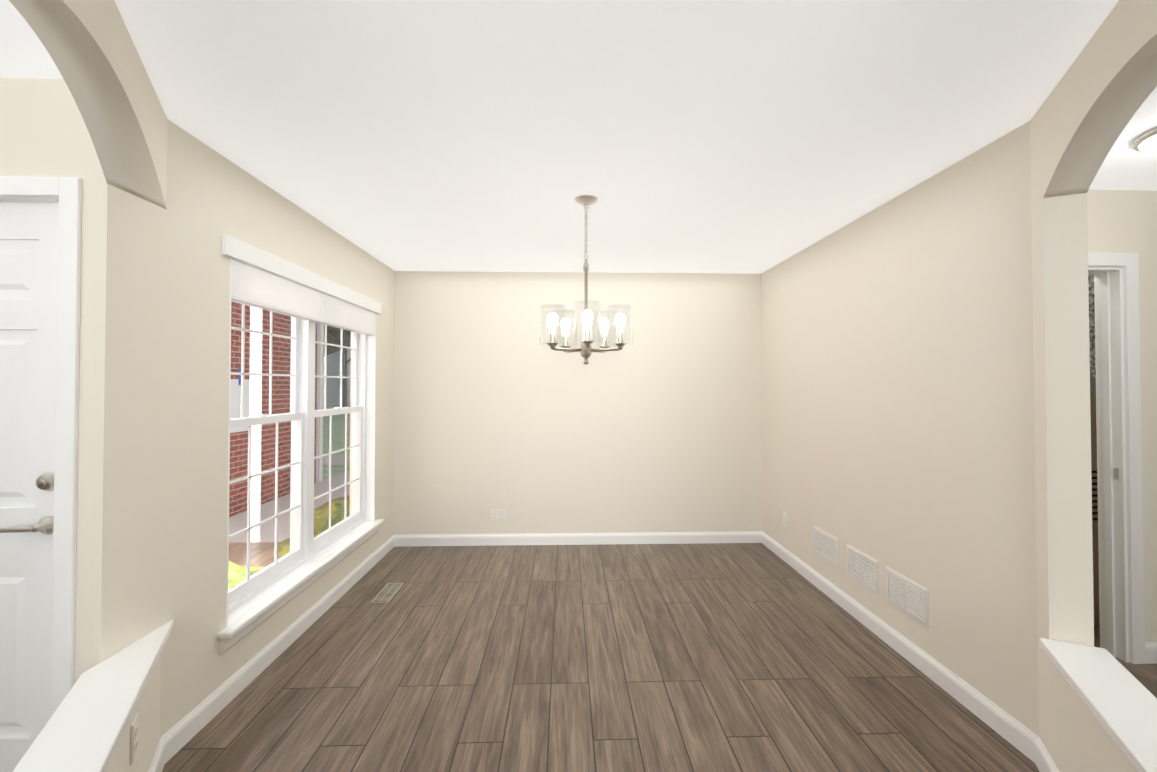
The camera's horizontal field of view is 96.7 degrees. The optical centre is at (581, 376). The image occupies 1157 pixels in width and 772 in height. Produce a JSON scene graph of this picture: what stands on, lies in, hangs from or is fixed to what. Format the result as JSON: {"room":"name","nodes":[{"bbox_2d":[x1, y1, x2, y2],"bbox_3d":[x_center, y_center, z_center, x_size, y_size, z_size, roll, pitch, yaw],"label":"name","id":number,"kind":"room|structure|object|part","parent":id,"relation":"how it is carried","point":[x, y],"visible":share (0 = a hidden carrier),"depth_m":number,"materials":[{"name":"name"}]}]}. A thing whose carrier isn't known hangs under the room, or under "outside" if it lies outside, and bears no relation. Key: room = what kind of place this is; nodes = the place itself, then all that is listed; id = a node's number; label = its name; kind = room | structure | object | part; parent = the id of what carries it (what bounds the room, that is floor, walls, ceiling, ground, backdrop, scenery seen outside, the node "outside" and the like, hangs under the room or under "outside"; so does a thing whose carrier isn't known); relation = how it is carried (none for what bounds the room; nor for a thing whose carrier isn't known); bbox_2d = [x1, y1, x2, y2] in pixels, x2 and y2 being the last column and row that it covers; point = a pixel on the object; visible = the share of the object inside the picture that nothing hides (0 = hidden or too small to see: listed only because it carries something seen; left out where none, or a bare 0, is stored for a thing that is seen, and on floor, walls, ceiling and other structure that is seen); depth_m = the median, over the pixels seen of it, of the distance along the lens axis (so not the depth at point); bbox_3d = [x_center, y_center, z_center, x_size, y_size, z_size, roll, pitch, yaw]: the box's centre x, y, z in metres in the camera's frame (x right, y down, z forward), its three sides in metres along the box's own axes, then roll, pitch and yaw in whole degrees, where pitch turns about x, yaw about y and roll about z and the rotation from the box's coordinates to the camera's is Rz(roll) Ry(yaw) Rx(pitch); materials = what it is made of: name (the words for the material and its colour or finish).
{"room":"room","nodes":[
{"label":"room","id":0,"kind":"room"},
{"bbox_2d":[0,78,144,683],"bbox_3d":[-2.860,0.232,1.724,2.570,2.440,0.150,0,-1,-2],"label":"wall","id":1,"kind":"structure","parent":0,"point":[44,132],"depth_m":1.70,"materials":[{"name":"beige paint"}]},
{"bbox_2d":[0,202,58,771],"bbox_3d":[-2.173,0.425,1.702,0.909,2.030,0.097,0,-1,-2],"label":"front door","id":2,"kind":"structure","parent":1,"relation":"in","point":[28,277],"depth_m":1.73,"materials":[{"name":"white wood"}]},
{"bbox_3d":[-1.828,0.424,1.695,0.142,0.207,0.060,0,-1,-2],"label":"handle","id":3,"kind":"part","parent":2,"relation":"part of","materials":[{"name":"silver metal"}]},
{"bbox_2d":[0,176,81,717],"bbox_3d":[-2.174,0.399,1.736,1.039,2.107,0.166,0,-1,-2],"label":"door frame","id":4,"kind":"structure","parent":1,"relation":"attached to","point":[65,193],"depth_m":1.68,"materials":[{"name":"white wood"}]},
{"bbox_2d":[148,531,1156,771],"bbox_3d":[1.650,1.418,2.719,6.510,0.100,3.868,0,-1,-2],"label":"baseboard","id":5,"kind":"structure","parent":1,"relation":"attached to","point":[187,728],"depth_m":2.84,"materials":[{"name":"white wood"}]},
{"bbox_2d":[9,0,167,771],"bbox_3d":[-1.073,0.220,0.937,0.120,2.440,2.260,1,-1,-30],"label":"wall","id":6,"kind":"structure","parent":0,"point":[90,47],"depth_m":1.51,"materials":[{"name":"beige paint"}]},
{"bbox_2d":[12,620,173,771],"bbox_3d":[-1.309,0.943,1.337,0.180,0.034,1.409,1,-1,-30],"label":"wall cap","id":7,"kind":"object","parent":6,"relation":"on","point":[84,728],"visible":1,"depth_m":1.42,"materials":[{"name":"white wood"}]},
{"bbox_2d":[130,712,138,764],"bbox_3d":[-1.379,1.115,1.588,0.008,0.118,0.074,1,-1,-30],"label":"outlet","id":8,"kind":"object","parent":6,"relation":"attached to","point":[134,736],"visible":0.98,"depth_m":1.57,"materials":[{"name":"white plastic"}]},
{"bbox_2d":[139,119,394,737],"bbox_3d":[-1.724,0.257,3.275,0.200,2.440,2.876,0,-1,-2],"label":"wall","id":9,"kind":"structure","parent":0,"point":[213,195],"depth_m":2.15,"materials":[{"name":"beige paint"}]},
{"bbox_2d":[220,258,378,653],"bbox_3d":[-1.695,0.350,3.212,0.194,1.768,1.880,0,-1,-2],"label":"window","id":10,"kind":"structure","parent":9,"relation":"in","point":[304,542],"depth_m":3.17,"materials":[{"name":"white plastic"}]},
{"bbox_3d":[-1.610,1.199,3.201,0.024,0.070,1.880,0,-1,-2],"label":"left window sill apron","id":11,"kind":"part","parent":10,"relation":"part of","materials":[{"name":"white wood"}]},
{"bbox_2d":[231,260,374,334],"bbox_3d":[-1.655,-0.432,3.226,0.062,0.176,1.760,0,-1,-2],"label":"window blind","id":12,"kind":"object","parent":10,"relation":"attached to","point":[254,287],"visible":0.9,"depth_m":2.89,"materials":[{"name":"fabric"}]},
{"bbox_2d":[218,519,383,638],"bbox_3d":[-1.635,1.149,3.201,0.135,0.030,1.920,0,-1,-2],"label":"window sill","id":13,"kind":"structure","parent":9,"relation":"attached to","point":[243,616],"depth_m":2.82,"materials":[{"name":"white wood"}]},
{"bbox_2d":[222,234,381,313],"bbox_3d":[-1.611,-0.569,3.229,0.022,0.090,1.920,0,-1,-2],"label":"valance board","id":14,"kind":"object","parent":9,"relation":"attached to","point":[239,250],"visible":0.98,"depth_m":2.80,"materials":[{"name":"white wood"}]},
{"bbox_2d":[228,495,349,588],"bbox_3d":[-2.508,1.581,4.567,0.870,0.634,4.363,0,-1,-2],"label":"grass","id":15,"kind":"object","parent":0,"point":[243,573],"depth_m":5.24,"materials":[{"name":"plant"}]},
{"bbox_2d":[394,271,761,534],"bbox_3d":[-0.060,0.279,4.692,3.620,2.440,0.150,0,-1,-2],"label":"wall","id":16,"kind":"structure","parent":0,"point":[655,425],"depth_m":4.62,"materials":[{"name":"beige paint"}]},
{"bbox_2d":[491,509,504,517],"bbox_3d":[-0.747,1.220,4.576,0.123,0.078,0.008,0,-1,-2],"label":"electrical outlet","id":17,"kind":"object","parent":16,"relation":"attached to","point":[497,513],"visible":1,"depth_m":4.57,"materials":[{"name":"white plastic"}]},
{"bbox_2d":[0,0,1156,273],"bbox_3d":[0.493,-1.056,0.629,9.200,0.100,8.350,0,-1,-2],"label":"ceiling","id":18,"kind":"structure","parent":0,"point":[716,136],"depth_m":1.90,"materials":[{"name":"white paint"}]},
{"bbox_2d":[540,195,632,363],"bbox_3d":[0.023,-0.519,2.783,0.493,0.904,0.476,0,-1,-2],"label":"chandelier","id":19,"kind":"object","parent":18,"relation":"hanging from","point":[586,349],"visible":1,"depth_m":2.77,"materials":[{"name":"silver metal"}]},
{"bbox_2d":[1133,127,1156,155],"bbox_3d":[2.429,-0.940,2.036,0.340,0.086,0.340,0,-1,-2],"label":"light","id":20,"kind":"object","parent":18,"relation":"attached to","point":[1145,142],"visible":1,"depth_m":2.09,"materials":[{"name":"white glass"}]},
{"bbox_2d":[162,542,1156,771],"bbox_3d":[0.493,1.484,0.588,9.200,0.100,8.350,0,-1,-2],"label":"floor","id":21,"kind":"structure","parent":0,"point":[731,657],"depth_m":2.48,"materials":[{"name":"laminate"}]},
{"bbox_2d":[370,583,403,602],"bbox_3d":[-1.330,1.478,3.521,0.115,0.006,0.330,0,-1,-2],"label":"floor vent","id":22,"kind":"object","parent":21,"relation":"in","point":[387,593],"visible":1,"depth_m":3.50,"materials":[{"name":"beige metal"}]},
{"bbox_2d":[1090,368,1099,624],"bbox_3d":[3.184,0.252,3.394,0.640,2.454,0.656,0,-1,-2],"label":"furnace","id":23,"kind":"object","parent":21,"relation":"on","point":[1094,499],"depth_m":3.06,"materials":[{"name":"grey metal"}]},
{"bbox_2d":[761,121,1038,735],"bbox_3d":[1.736,0.257,3.315,0.120,2.440,2.720,0,-1,-2],"label":"wall","id":24,"kind":"structure","parent":0,"point":[897,386],"depth_m":2.52,"materials":[{"name":"beige paint"}]},
{"bbox_2d":[783,511,786,527],"bbox_3d":[1.644,1.156,4.168,0.008,0.118,0.074,0,-1,-2],"label":"electrical outlet","id":25,"kind":"object","parent":24,"relation":"attached to","point":[785,519],"visible":1,"depth_m":4.16,"materials":[{"name":"white plastic"}]},
{"bbox_2d":[814,525,838,567],"bbox_3d":[1.665,1.155,3.515,0.008,0.188,0.325,0,-1,-2],"label":"air vent","id":26,"kind":"object","parent":24,"relation":"in","point":[826,545],"visible":1,"depth_m":3.50,"materials":[{"name":"white metal"}]},
{"bbox_2d":[847,544,878,594],"bbox_3d":[1.679,1.148,3.089,0.008,0.188,0.325,0,-1,-2],"label":"air vent","id":27,"kind":"object","parent":24,"relation":"in","point":[862,568],"visible":1,"depth_m":3.07,"materials":[{"name":"white metal"}]},
{"bbox_2d":[886,566,928,627],"bbox_3d":[1.692,1.141,2.687,0.008,0.188,0.325,0,-1,-2],"label":"air vent","id":28,"kind":"object","parent":24,"relation":"in","point":[908,596],"visible":1,"depth_m":2.67,"materials":[{"name":"white metal"}]},
{"bbox_2d":[1030,0,1156,771],"bbox_3d":[1.312,0.220,0.985,0.120,2.440,2.300,0,-1,26],"label":"wall","id":29,"kind":"structure","parent":0,"point":[1102,90],"depth_m":1.81,"materials":[{"name":"beige paint"}]},
{"bbox_2d":[1039,638,1156,771],"bbox_3d":[1.461,0.942,1.278,0.180,0.034,1.178,0,-1,26],"label":"wall cap","id":30,"kind":"object","parent":29,"relation":"on","point":[1117,697],"visible":1,"depth_m":1.50,"materials":[{"name":"white wood"}]},
{"bbox_2d":[1087,190,1156,657],"bbox_3d":[3.361,0.248,2.743,3.090,2.440,0.130,0,-1,-2],"label":"wall","id":31,"kind":"structure","parent":0,"point":[1122,221],"depth_m":2.65,"materials":[{"name":"beige paint"}]},
{"bbox_2d":[1088,275,1095,376],"bbox_3d":[3.037,-0.423,3.000,0.380,0.850,0.025,0,-1,-2],"label":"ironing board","id":32,"kind":"object","parent":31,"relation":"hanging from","point":[1091,322],"visible":0.04,"depth_m":2.98,"materials":[{"name":"fabric"}]},
{"bbox_2d":[1088,253,1144,663],"bbox_3d":[2.428,0.415,2.701,0.896,2.106,0.146,0,-1,-2],"label":"trim","id":33,"kind":"structure","parent":31,"relation":"attached to","point":[1120,496],"depth_m":2.67,"materials":[{"name":"white wood"}]},
{"label":"outside","id":34,"kind":"structure","parent":0,"visible":0},
{"bbox_2d":[322,405,349,480],"bbox_3d":[-31.920,2.415,33.867,58.170,0.200,110.000,0,-1,-2],"label":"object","id":35,"kind":"structure","parent":34,"point":[326,433],"depth_m":17.36,"materials":[{"name":"green plant"}]},
{"bbox_2d":[249,306,261,541],"bbox_3d":[-3.081,0.127,4.856,0.110,3.450,0.110,0,-1,-2],"label":"porch column","id":36,"kind":"structure","parent":35,"relation":"on","point":[254,358],"depth_m":4.83,"materials":[{"name":"white"}]},
{"bbox_2d":[229,301,323,516],"bbox_3d":[-6.742,-1.360,2.545,4.460,6.350,13.640,0,-1,-2],"label":"brick building","id":37,"kind":"structure","parent":35,"relation":"on","point":[236,315],"depth_m":7.86,"materials":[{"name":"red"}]},
{"bbox_2d":[230,366,249,432],"bbox_3d":[-4.713,0.307,7.067,0.007,0.900,0.500,0,-1,-2],"label":"notice sign","id":38,"kind":"object","parent":37,"relation":"attached to","point":[233,413],"depth_m":7.05,"materials":[{"name":"white"}]},
{"bbox_2d":[229,456,349,542],"bbox_3d":[-21.195,1.949,11.708,38.170,0.025,35.000,0,-1,-2],"label":"path","id":39,"kind":"structure","parent":35,"relation":"on","point":[264,513],"depth_m":7.11,"materials":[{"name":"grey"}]},
{"bbox_2d":[323,349,350,404],"bbox_3d":[-26.462,-1.134,48.060,70.000,7.350,6.100,0,-1,-2],"label":"houses","id":40,"kind":"structure","parent":35,"relation":"on","point":[331,371],"depth_m":45.24,"materials":[{"name":"white"}]},
{"bbox_2d":[323,325,350,406],"bbox_3d":[-18.327,-2.474,39.340,6.973,9.751,6.540,0,-1,-2],"label":"tree","id":41,"kind":"object","parent":35,"relation":"on","point":[334,337],"depth_m":38.02,"materials":[{"name":"brown plant"}]}
]}

